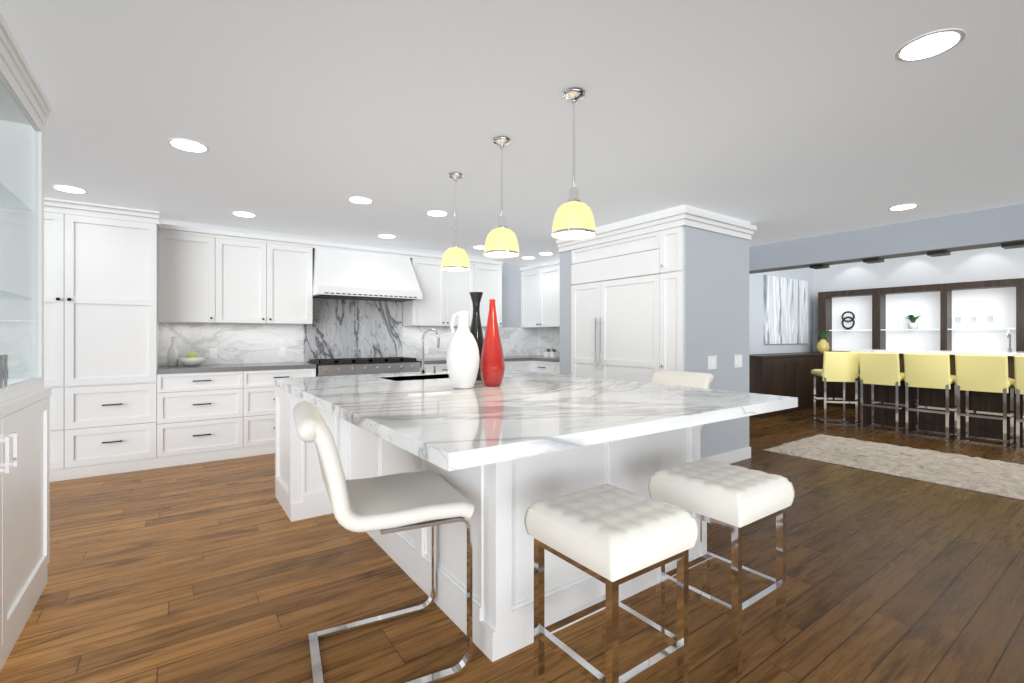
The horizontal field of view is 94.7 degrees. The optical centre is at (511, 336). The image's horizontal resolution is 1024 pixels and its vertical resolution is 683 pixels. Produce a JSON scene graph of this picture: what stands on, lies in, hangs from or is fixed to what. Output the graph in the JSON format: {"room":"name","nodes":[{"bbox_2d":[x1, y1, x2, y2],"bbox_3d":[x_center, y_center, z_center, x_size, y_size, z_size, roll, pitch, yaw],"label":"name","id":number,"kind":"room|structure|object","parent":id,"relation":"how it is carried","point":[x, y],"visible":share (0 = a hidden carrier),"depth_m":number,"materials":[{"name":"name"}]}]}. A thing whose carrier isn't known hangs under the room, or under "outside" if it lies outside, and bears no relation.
{"room":"kitchen","nodes":[
{"label":"kitchen","id":0,"kind":"room"},
{"bbox_2d":[210,348,216,358],"bbox_3d":[-3.262,0.177,5.160,0.070,0.115,0.004,0,0,-35],"label":"outlet","id":1,"kind":"object","parent":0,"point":[213,353],"depth_m":5.16,"materials":[{"name":"white plastic"}]},
{"bbox_2d":[280,347,285,356],"bbox_3d":[-2.700,0.177,5.559,0.070,0.115,0.004,0,0,-35],"label":"outlet","id":2,"kind":"object","parent":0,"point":[282,349],"depth_m":5.56,"materials":[{"name":"white plastic"}]},
{"bbox_2d":[312,241,423,296],"bbox_3d":[-1.829,-0.823,5.875,1.255,0.486,0.538,0,0,-35],"label":"range hood","id":3,"kind":"object","parent":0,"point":[336,268],"depth_m":5.70,"materials":[{"name":"white"}]},
{"bbox_2d":[424,346,427,353],"bbox_3d":[-1.208,0.177,6.620,0.070,0.115,0.004,0,0,-35],"label":"outlet","id":4,"kind":"object","parent":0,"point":[425,347],"depth_m":6.62,"materials":[{"name":"white plastic"}]},
{"bbox_2d":[0,406,1023,682],"bbox_3d":[2.437,1.270,4.210,11.390,0.100,8.440,0,0,-35],"label":"floor","id":5,"kind":"structure","parent":0,"point":[218,572],"depth_m":2.25,"materials":[{"name":"brown wood"}]},
{"bbox_2d":[0,11,51,671],"bbox_3d":[-1.195,0.030,0.270,0.661,2.379,4.724,0,0,-35],"label":"hutch","id":6,"kind":"object","parent":5,"relation":"on","point":[25,111],"visible":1,"depth_m":2.12,"materials":[{"name":"painted wood"},{"name":"glass"}]},
{"bbox_2d":[44,205,159,481],"bbox_3d":[-3.888,0.061,4.351,0.998,2.320,0.638,0,0,-35],"label":"tall cabinet","id":7,"kind":"object","parent":5,"relation":"on","point":[129,293],"depth_m":4.16,"materials":[{"name":"white wood"}]},
{"bbox_2d":[160,369,243,467],"bbox_3d":[-3.196,0.780,4.842,0.700,0.880,0.638,0,0,-35],"label":"base cabinet","id":8,"kind":"object","parent":5,"relation":"on","point":[202,410],"depth_m":4.59,"materials":[{"name":"white wood"}]},
{"bbox_2d":[160,361,311,372],"bbox_3d":[-2.908,0.320,5.041,1.400,0.041,0.648,0,0,-35],"label":"countertop","id":9,"kind":"structure","parent":8,"relation":"on","point":[251,364],"depth_m":4.94,"materials":[{"name":"grey stone"}]},
{"bbox_2d":[167,337,177,366],"bbox_3d":[-3.454,0.149,4.808,0.090,0.300,0.090,0,0,-35],"label":"decorative bottle","id":10,"kind":"object","parent":9,"relation":"on","point":[172,357],"visible":1,"depth_m":4.78,"materials":[{"name":"white ceramic"}]},
{"bbox_2d":[178,352,205,365],"bbox_3d":[-3.300,0.228,4.868,0.236,0.142,0.236,0,0,-35],"label":"decor","id":11,"kind":"object","parent":9,"relation":"on","point":[192,359],"visible":1,"depth_m":4.81,"materials":[{"name":"white ceramic"}]},
{"bbox_2d":[244,365,315,456],"bbox_3d":[-2.625,0.780,5.248,0.700,0.880,0.638,0,0,-35],"label":"base cabinet","id":12,"kind":"object","parent":5,"relation":"on","point":[259,387],"depth_m":4.89,"materials":[{"name":"white wood"}]},
{"bbox_2d":[316,361,421,376],"bbox_3d":[-1.816,0.767,5.792,1.210,0.906,0.628,0,0,-35],"label":"range","id":13,"kind":"object","parent":5,"relation":"on","point":[357,367],"depth_m":5.53,"materials":[{"name":"silver metal"}]},
{"bbox_2d":[308,357,403,364],"bbox_3d":[-1.822,0.290,5.800,1.190,0.049,0.588,0,0,-35],"label":"stove grate","id":14,"kind":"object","parent":13,"relation":"on","point":[327,360],"depth_m":5.44,"materials":[{"name":"black metal"}]},
{"bbox_2d":[293,401,473,682],"bbox_3d":[-0.507,0.735,1.808,0.596,0.961,0.484,0,0,-26],"label":"chair","id":15,"kind":"object","parent":5,"relation":"on","point":[392,503],"visible":1,"depth_m":1.70,"materials":[{"name":"white leather"}]},
{"bbox_2d":[424,361,447,371],"bbox_3d":[-1.032,0.780,6.380,0.710,0.880,0.638,0,0,-35],"label":"base cabinet","id":16,"kind":"object","parent":5,"relation":"on","point":[442,366],"depth_m":6.03,"materials":[{"name":"white wood"}]},
{"bbox_2d":[404,353,539,360],"bbox_3d":[-0.353,0.320,6.857,2.368,0.041,0.648,0,0,-35],"label":"countertop","id":17,"kind":"structure","parent":16,"relation":"on","point":[537,354],"depth_m":6.64,"materials":[{"name":"grey stone"}]},
{"bbox_2d":[544,348,548,356],"bbox_3d":[0.559,0.236,7.206,0.100,0.125,0.100,0,0,-35],"label":"succulent","id":18,"kind":"object","parent":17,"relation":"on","point":[546,354],"depth_m":7.18,"materials":[{"name":"white ceramic"}]},
{"bbox_2d":[549,348,558,356],"bbox_3d":[0.634,0.236,7.100,0.100,0.125,0.100,0,0,-35],"label":"succulent","id":19,"kind":"object","parent":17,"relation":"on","point":[549,353],"depth_m":7.07,"materials":[{"name":"white ceramic"}]},
{"bbox_2d":[274,384,723,661],"bbox_3d":[-0.245,0.796,3.183,2.060,0.849,2.506,0,0,-35],"label":"kitchen island","id":20,"kind":"object","parent":5,"relation":"on","point":[501,495],"depth_m":2.06,"materials":[{"name":"white wood"}]},
{"bbox_2d":[274,369,797,471],"bbox_3d":[-0.160,0.345,3.064,2.070,0.050,2.860,0,0,-35],"label":"island countertop","id":21,"kind":"structure","parent":20,"relation":"on","point":[447,427],"depth_m":2.11,"materials":[{"name":"white stone"}]},
{"bbox_2d":[386,372,448,379],"bbox_3d":[-0.669,0.442,3.806,0.744,0.236,0.444,0,0,-35],"label":"sink","id":22,"kind":"object","parent":21,"relation":"in","point":[440,374],"depth_m":3.96,"materials":[{"name":"metal"}]},
{"bbox_2d":[420,328,439,371],"bbox_3d":[-0.693,0.122,4.091,0.158,0.396,0.197,0,0,-35],"label":"faucet","id":23,"kind":"object","parent":21,"relation":"on","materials":[{"name":"silver metal"}]},
{"bbox_2d":[446,311,479,388],"bbox_3d":[-0.307,0.079,2.959,0.207,0.480,0.207,0,0,-35],"label":"vase","id":24,"kind":"object","parent":21,"relation":"on","point":[462,359],"visible":1,"depth_m":2.89,"materials":[{"name":"white ceramic"}]},
{"bbox_2d":[469,292,483,379],"bbox_3d":[-0.266,-0.006,3.516,0.144,0.650,0.144,0,0,-35],"label":"vase","id":25,"kind":"object","parent":21,"relation":"on","point":[476,330],"visible":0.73,"depth_m":3.48,"materials":[{"name":"black"}]},
{"bbox_2d":[480,299,504,385],"bbox_3d":[-0.129,0.036,3.098,0.164,0.565,0.164,0,0,-35],"label":"vase","id":26,"kind":"object","parent":21,"relation":"on","point":[492,366],"visible":1,"depth_m":3.05,"materials":[{"name":"red"}]},
{"bbox_2d":[504,361,511,369],"bbox_3d":[-0.432,0.780,6.807,0.762,0.880,0.638,0,0,-35],"label":"base cabinet","id":27,"kind":"object","parent":5,"relation":"on","point":[508,364],"depth_m":6.70,"materials":[{"name":"white wood"}]},
{"bbox_2d":[512,361,531,371],"bbox_3d":[-0.010,0.780,7.082,0.347,0.880,0.678,0,0,-35],"label":"base cabinet","id":28,"kind":"object","parent":5,"relation":"on","point":[516,365],"depth_m":6.84,"materials":[{"name":"white wood"}]},
{"bbox_2d":[532,361,555,373],"bbox_3d":[0.688,0.780,6.874,0.650,0.880,0.589,0,0,-35],"label":"base cabinet","id":29,"kind":"object","parent":5,"relation":"on","point":[537,366],"depth_m":6.69,"materials":[{"name":"white wood"}]},
{"bbox_2d":[532,357,559,360],"bbox_3d":[0.925,0.320,6.560,0.628,0.041,1.317,0,0,-35],"label":"countertop","id":30,"kind":"structure","parent":29,"relation":"on","point":[533,358],"depth_m":6.73,"materials":[{"name":"grey stone"}]},
{"bbox_2d":[556,361,559,373],"bbox_3d":[0.972,0.780,6.502,0.618,0.880,0.587,0,0,-35],"label":"base cabinet","id":31,"kind":"object","parent":5,"relation":"on","point":[557,362],"depth_m":6.46,"materials":[{"name":"white wood"}]},
{"bbox_2d":[524,484,698,682],"bbox_3d":[0.322,0.887,1.566,0.408,0.664,0.408,0,0,-35],"label":"stool","id":32,"kind":"object","parent":5,"relation":"on","point":[611,538],"visible":1,"depth_m":1.48,"materials":[{"name":"white leather"}]},
{"bbox_2d":[571,226,683,382],"bbox_3d":[1.459,0.120,5.008,1.016,2.200,1.430,0,0,-35],"label":"fridge","id":33,"kind":"object","parent":5,"relation":"on","point":[627,309],"visible":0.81,"depth_m":4.65,"materials":[{"name":"white wood"}]},
{"bbox_2d":[556,205,756,252],"bbox_3d":[1.490,-1.069,5.108,1.192,0.179,1.701,0,0,-35],"label":"crown molding","id":34,"kind":"structure","parent":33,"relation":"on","point":[685,215],"depth_m":4.48,"materials":[{"name":"white wood"}]},
{"bbox_2d":[651,370,713,429],"bbox_3d":[1.056,0.735,3.351,0.596,0.961,0.484,0,0,-35],"label":"chair","id":35,"kind":"object","parent":5,"relation":"on","point":[688,379],"visible":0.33,"depth_m":3.43,"materials":[{"name":"white leather"}]},
{"bbox_2d":[648,459,794,677],"bbox_3d":[0.851,0.887,1.936,0.408,0.664,0.408,0,0,-35],"label":"stool","id":36,"kind":"object","parent":5,"relation":"on","point":[736,500],"visible":1,"depth_m":1.84,"materials":[{"name":"white leather"}]},
{"bbox_2d":[786,418,801,420],"bbox_3d":[4.144,1.218,6.944,0.300,0.004,0.120,0,0,-35],"label":"floor air vent","id":37,"kind":"object","parent":5,"relation":"in","point":[794,419],"visible":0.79,"depth_m":6.96,"materials":[{"name":"black metal"}]},
{"bbox_2d":[749,352,854,417],"bbox_3d":[6.414,0.752,5.767,2.858,0.935,6.126,0,0,-35],"label":"sideboard cabinet","id":38,"kind":"object","parent":5,"relation":"on","point":[785,374],"visible":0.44,"depth_m":7.68,"materials":[{"name":"brown wood"}]},
{"bbox_2d":[813,329,830,352],"bbox_3d":[5.582,0.071,8.493,0.260,0.426,0.281,0,0,-35],"label":"pineapple","id":39,"kind":"object","parent":38,"relation":"on","point":[822,345],"visible":0.94,"depth_m":8.46,"materials":[{"name":"yellow ceramic"}]},
{"bbox_2d":[818,278,1023,351],"bbox_3d":[7.290,-0.273,6.745,0.298,1.114,5.150,0,0,-35],"label":"display shelf","id":40,"kind":"object","parent":38,"relation":"on","point":[881,320],"visible":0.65,"depth_m":7.64,"materials":[{"name":"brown wood"}]},
{"bbox_2d":[841,311,854,329],"bbox_3d":[6.048,-0.296,8.494,0.100,0.342,0.228,0,0,-35],"label":"rings","id":41,"kind":"object","parent":40,"relation":"on","point":[844,320],"visible":1,"depth_m":8.48,"materials":[{"name":"black metal"}]},
{"bbox_2d":[905,315,920,328],"bbox_3d":[6.577,-0.244,7.734,0.201,0.236,0.214,0,0,-35],"label":"decorative plant","id":42,"kind":"object","parent":40,"relation":"on","point":[912,324],"visible":0.96,"depth_m":7.71,"materials":[{"name":"green plant"}]},
{"bbox_2d":[955,316,993,328],"bbox_3d":[7.001,-0.221,7.153,0.080,0.190,0.428,0,0,-35],"label":"decor","id":43,"kind":"object","parent":40,"relation":"on","point":[973,320],"visible":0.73,"depth_m":7.18,"materials":[{"name":"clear glass"}]},
{"bbox_2d":[811,352,858,425],"bbox_3d":[4.619,0.712,6.757,0.453,1.014,0.518,0,0,15],"label":"bar stool","id":44,"kind":"object","parent":5,"relation":"on","point":[843,367],"visible":0.98,"depth_m":6.56,"materials":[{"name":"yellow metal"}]},
{"bbox_2d":[859,352,909,432],"bbox_3d":[4.963,0.712,6.287,0.518,1.014,0.453,0,0,-35],"label":"bar stool","id":45,"kind":"object","parent":5,"relation":"on","point":[880,368],"visible":0.81,"depth_m":6.17,"materials":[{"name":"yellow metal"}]},
{"bbox_2d":[764,434,1023,499],"bbox_3d":[4.356,1.204,3.943,1.393,0.031,3.803,0,0,-35],"label":"rug","id":46,"kind":"object","parent":5,"relation":"on","point":[996,477],"visible":1,"depth_m":4.48,"materials":[{"name":"beige carpet"}]},
{"bbox_2d":[904,353,956,439],"bbox_3d":[5.241,0.712,5.896,0.518,1.014,0.453,0,0,-35],"label":"bar stool","id":47,"kind":"object","parent":5,"relation":"on","point":[927,370],"visible":0.96,"depth_m":5.79,"materials":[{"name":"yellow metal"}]},
{"bbox_2d":[850,329,1023,442],"bbox_3d":[6.521,0.560,5.022,0.730,1.320,4.788,0,0,-35],"label":"bar counter","id":48,"kind":"object","parent":5,"relation":"on","point":[980,401],"depth_m":6.01,"materials":[{"name":"dark wood"},{"name":"white stone"}]},
{"bbox_2d":[955,354,1014,446],"bbox_3d":[5.519,0.712,5.505,0.518,1.014,0.453,0,0,-35],"label":"bar stool","id":49,"kind":"object","parent":5,"relation":"on","point":[985,373],"visible":0.94,"depth_m":5.40,"materials":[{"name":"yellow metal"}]},
{"bbox_2d":[1014,356,1023,449],"bbox_3d":[5.797,0.712,5.113,0.518,1.014,0.453,0,0,-35],"label":"bar stool","id":50,"kind":"object","parent":5,"relation":"on","point":[1019,374],"visible":1,"depth_m":5.14,"materials":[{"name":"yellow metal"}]},
{"bbox_2d":[0,0,1023,265],"bbox_3d":[0.880,-1.210,3.103,7.570,0.100,8.440,0,0,-35],"label":"ceiling","id":51,"kind":"structure","parent":0,"point":[780,120],"depth_m":2.44,"materials":[{"name":"grey paint"}]},
{"bbox_2d":[51,185,87,193],"bbox_3d":[-3.450,-1.157,3.684,0.206,0.006,0.223,0,0,-35],"label":"recessed light","id":52,"kind":"object","parent":51,"relation":"in","point":[65,188],"depth_m":3.69,"materials":[{"name":"white plastic"}]},
{"bbox_2d":[167,138,208,152],"bbox_3d":[-1.950,-1.157,2.845,0.205,0.006,0.220,0,0,-35],"label":"recessed light","id":53,"kind":"object","parent":51,"relation":"in","point":[188,145],"depth_m":2.84,"materials":[{"name":"white plastic"}]},
{"bbox_2d":[231,211,256,216],"bbox_3d":[-2.517,-1.157,4.433,0.204,0.006,0.222,0,0,-35],"label":"recessed light","id":54,"kind":"object","parent":51,"relation":"in","point":[238,213],"depth_m":4.44,"materials":[{"name":"white"}]},
{"bbox_2d":[348,196,372,203],"bbox_3d":[-1.275,-1.157,3.983,0.204,0.006,0.214,0,0,-35],"label":"recessed light","id":55,"kind":"object","parent":51,"relation":"in","point":[355,199],"depth_m":3.99,"materials":[{"name":"white"}]},
{"bbox_2d":[441,172,469,271],"bbox_3d":[-0.403,-0.821,3.381,0.211,0.677,0.211,0,0,-35],"label":"pendant light","id":56,"kind":"object","parent":51,"relation":"hanging from","point":[455,258],"visible":1,"depth_m":3.33,"materials":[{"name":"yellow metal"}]},
{"bbox_2d":[484,136,519,257],"bbox_3d":[-0.061,-0.821,2.779,0.211,0.677,0.211,0,0,-35],"label":"pendant light","id":57,"kind":"object","parent":51,"relation":"hanging from","point":[501,241],"visible":1,"depth_m":2.73,"materials":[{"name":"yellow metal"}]},
{"bbox_2d":[552,86,595,239],"bbox_3d":[0.294,-0.821,2.245,0.211,0.677,0.211,0,0,-35],"label":"pendant light","id":58,"kind":"object","parent":51,"relation":"hanging from","point":[573,218],"visible":1,"depth_m":2.20,"materials":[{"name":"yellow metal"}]},
{"bbox_2d":[888,204,918,210],"bbox_3d":[3.474,-1.157,4.194,0.219,0.006,0.203,0,0,-35],"label":"recessed light","id":59,"kind":"object","parent":51,"relation":"in","point":[904,206],"depth_m":4.20,"materials":[{"name":"white plastic"}]},
{"bbox_2d":[895,28,964,61],"bbox_3d":[1.653,-1.157,1.872,0.215,0.006,0.210,0,0,-35],"label":"recessed light","id":60,"kind":"object","parent":51,"relation":"in","point":[930,45],"depth_m":1.87,"materials":[{"name":"white"}]},
{"bbox_2d":[502,263,527,327],"bbox_3d":[-2.064,0.030,6.115,6.260,2.380,0.120,0,0,-35],"label":"wall","id":61,"kind":"structure","parent":0,"point":[511,295],"depth_m":7.50,"materials":[{"name":"grey paint"}]},
{"bbox_2d":[160,225,223,324],"bbox_3d":[-3.346,-0.608,4.913,0.537,0.915,0.348,0,0,-35],"label":"upper cabinet","id":62,"kind":"object","parent":61,"relation":"attached to","point":[191,261],"depth_m":4.79,"materials":[{"name":"white wood"}]},
{"bbox_2d":[224,233,275,324],"bbox_3d":[-2.982,-0.608,5.172,0.596,0.915,0.348,0,0,-35],"label":"upper cabinet","id":63,"kind":"object","parent":61,"relation":"attached to","point":[249,262],"depth_m":5.08,"materials":[{"name":"white wood"}]},
{"bbox_2d":[276,241,315,324],"bbox_3d":[-2.618,-0.608,5.431,0.537,0.915,0.348,0,0,-35],"label":"upper cabinet","id":64,"kind":"object","parent":61,"relation":"attached to","point":[295,295],"depth_m":5.34,"materials":[{"name":"white wood"}]},
{"bbox_2d":[400,257,451,328],"bbox_3d":[-1.181,-0.608,6.452,0.530,0.915,0.348,0,0,-35],"label":"upper cabinet","id":65,"kind":"object","parent":61,"relation":"attached to","point":[432,308],"depth_m":6.35,"materials":[{"name":"white wood"}]},
{"bbox_2d":[452,261,479,328],"bbox_3d":[-0.822,-0.608,6.707,0.590,0.915,0.348,0,0,-35],"label":"upper cabinet","id":66,"kind":"object","parent":61,"relation":"attached to","point":[464,282],"depth_m":6.63,"materials":[{"name":"white wood"}]},
{"bbox_2d":[480,261,503,328],"bbox_3d":[-0.464,-0.608,6.962,0.530,0.915,0.348,0,0,-35],"label":"upper cabinet","id":67,"kind":"object","parent":61,"relation":"attached to","point":[490,273],"depth_m":6.86,"materials":[{"name":"white wood"}]},
{"bbox_2d":[520,269,535,328],"bbox_3d":[0.439,-0.608,7.486,0.348,0.915,0.540,0,0,-35],"label":"upper cabinet","id":68,"kind":"object","parent":61,"relation":"attached to","point":[528,276],"depth_m":7.46,"materials":[{"name":"white wood"}]},
{"bbox_2d":[536,265,555,328],"bbox_3d":[0.700,-0.608,7.119,0.348,0.915,0.600,0,0,-35],"label":"upper cabinet","id":69,"kind":"object","parent":0,"relation":"attached to","point":[545,274],"depth_m":7.11,"materials":[{"name":"white wood"}]},
{"bbox_2d":[556,261,559,328],"bbox_3d":[0.960,-0.608,6.752,0.348,0.915,0.540,0,0,-35],"label":"upper cabinet","id":70,"kind":"object","parent":0,"relation":"attached to","point":[557,262],"depth_m":6.86,"materials":[{"name":"white wood"}]},
{"bbox_2d":[560,241,610,374],"bbox_3d":[1.003,0.030,5.684,0.960,2.380,0.197,0,0,-35],"label":"wall","id":71,"kind":"structure","parent":0,"point":[565,257],"depth_m":5.40,"materials":[{"name":"grey paint"}]},
{"bbox_2d":[684,225,743,458],"bbox_3d":[1.904,0.030,4.433,0.940,2.380,0.020,0,0,-35],"label":"wall","id":72,"kind":"structure","parent":0,"point":[716,294],"depth_m":4.43,"materials":[{"name":"grey paint"}]},
{"bbox_2d":[708,356,716,369],"bbox_3d":[1.865,0.237,4.385,0.124,0.125,0.010,0,0,-35],"label":"switch plate","id":73,"kind":"object","parent":72,"relation":"attached to","point":[712,362],"depth_m":4.38,"materials":[{"name":"white plastic"}]},
{"bbox_2d":[700,447,750,463],"bbox_3d":[1.958,1.165,4.451,1.050,0.110,0.012,0,0,-35],"label":"baseboard","id":74,"kind":"structure","parent":72,"relation":"attached to","point":[736,456],"depth_m":4.56,"materials":[{"name":"white wood"}]},
{"bbox_2d":[735,355,741,367],"bbox_3d":[2.231,0.237,4.646,0.124,0.125,0.010,0,0,-35],"label":"switch plate","id":75,"kind":"object","parent":72,"relation":"attached to","point":[738,358],"depth_m":4.63,"materials":[{"name":"white plastic"}]},
{"bbox_2d":[744,239,748,447],"bbox_3d":[1.929,0.030,5.330,0.120,2.380,1.454,0,0,-35],"label":"wall","id":76,"kind":"structure","parent":0,"point":[746,242],"depth_m":4.74,"materials":[{"name":"grey paint"}]},
{"bbox_2d":[749,267,812,353],"bbox_3d":[3.619,-0.230,7.614,5.280,2.900,0.120,0,0,-35],"label":"wall","id":77,"kind":"structure","parent":0,"point":[757,345],"depth_m":8.00,"materials":[{"name":"grey"}]},
{"bbox_2d":[764,275,788,343],"bbox_3d":[4.592,-0.465,8.206,0.775,1.170,0.038,0,0,-35],"label":"picture","id":78,"kind":"object","parent":77,"relation":"attached to","point":[785,310],"depth_m":8.18,"materials":[{"name":"fabric"}]},
{"bbox_2d":[789,278,807,343],"bbox_3d":[5.241,-0.465,8.667,0.775,1.170,0.038,0,0,-35],"label":"picture","id":79,"kind":"object","parent":77,"relation":"attached to","point":[798,289],"depth_m":8.65,"materials":[{"name":"fabric"}]},
{"bbox_2d":[813,246,1023,351],"bbox_3d":[7.595,-0.230,6.679,0.120,2.900,6.250,0,0,-35],"label":"wall","id":80,"kind":"structure","parent":0,"point":[992,263],"depth_m":7.78,"materials":[{"name":"grey paint"}]},
{"bbox_3d":[6.122,-1.730,5.559,3.820,0.100,6.370,0,0,-35],"label":"ceiling","id":81,"kind":"structure","parent":0,"visible":0},
{"bbox_2d":[749,204,1023,273],"bbox_3d":[4.442,-1.265,4.365,0.300,0.830,6.130,0,0,-35],"label":"soffit","id":82,"kind":"structure","parent":81,"relation":"attached to","point":[989,228],"depth_m":4.82,"materials":[{"name":"grey paint"}]},
{"bbox_2d":[810,264,828,268],"bbox_3d":[3.632,-0.832,5.575,0.180,0.034,0.140,0,0,-35],"label":"spotlight","id":83,"kind":"object","parent":82,"relation":"attached to","point":[817,266],"depth_m":5.53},
{"bbox_2d":[863,257,883,263],"bbox_3d":[3.939,-0.832,5.143,0.180,0.034,0.140,0,0,-35],"label":"spotlight","id":84,"kind":"object","parent":82,"relation":"attached to","point":[870,260],"depth_m":5.10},
{"bbox_2d":[927,250,950,256],"bbox_3d":[4.252,-0.832,4.702,0.180,0.034,0.140,0,0,-35],"label":"spotlight","id":85,"kind":"object","parent":82,"relation":"attached to","point":[941,252],"depth_m":4.66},
{"bbox_2d":[1001,241,1023,248],"bbox_3d":[4.553,-0.832,4.279,0.180,0.034,0.140,0,0,-35],"label":"spotlight","id":86,"kind":"object","parent":82,"relation":"attached to","point":[1012,245],"depth_m":4.25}
]}

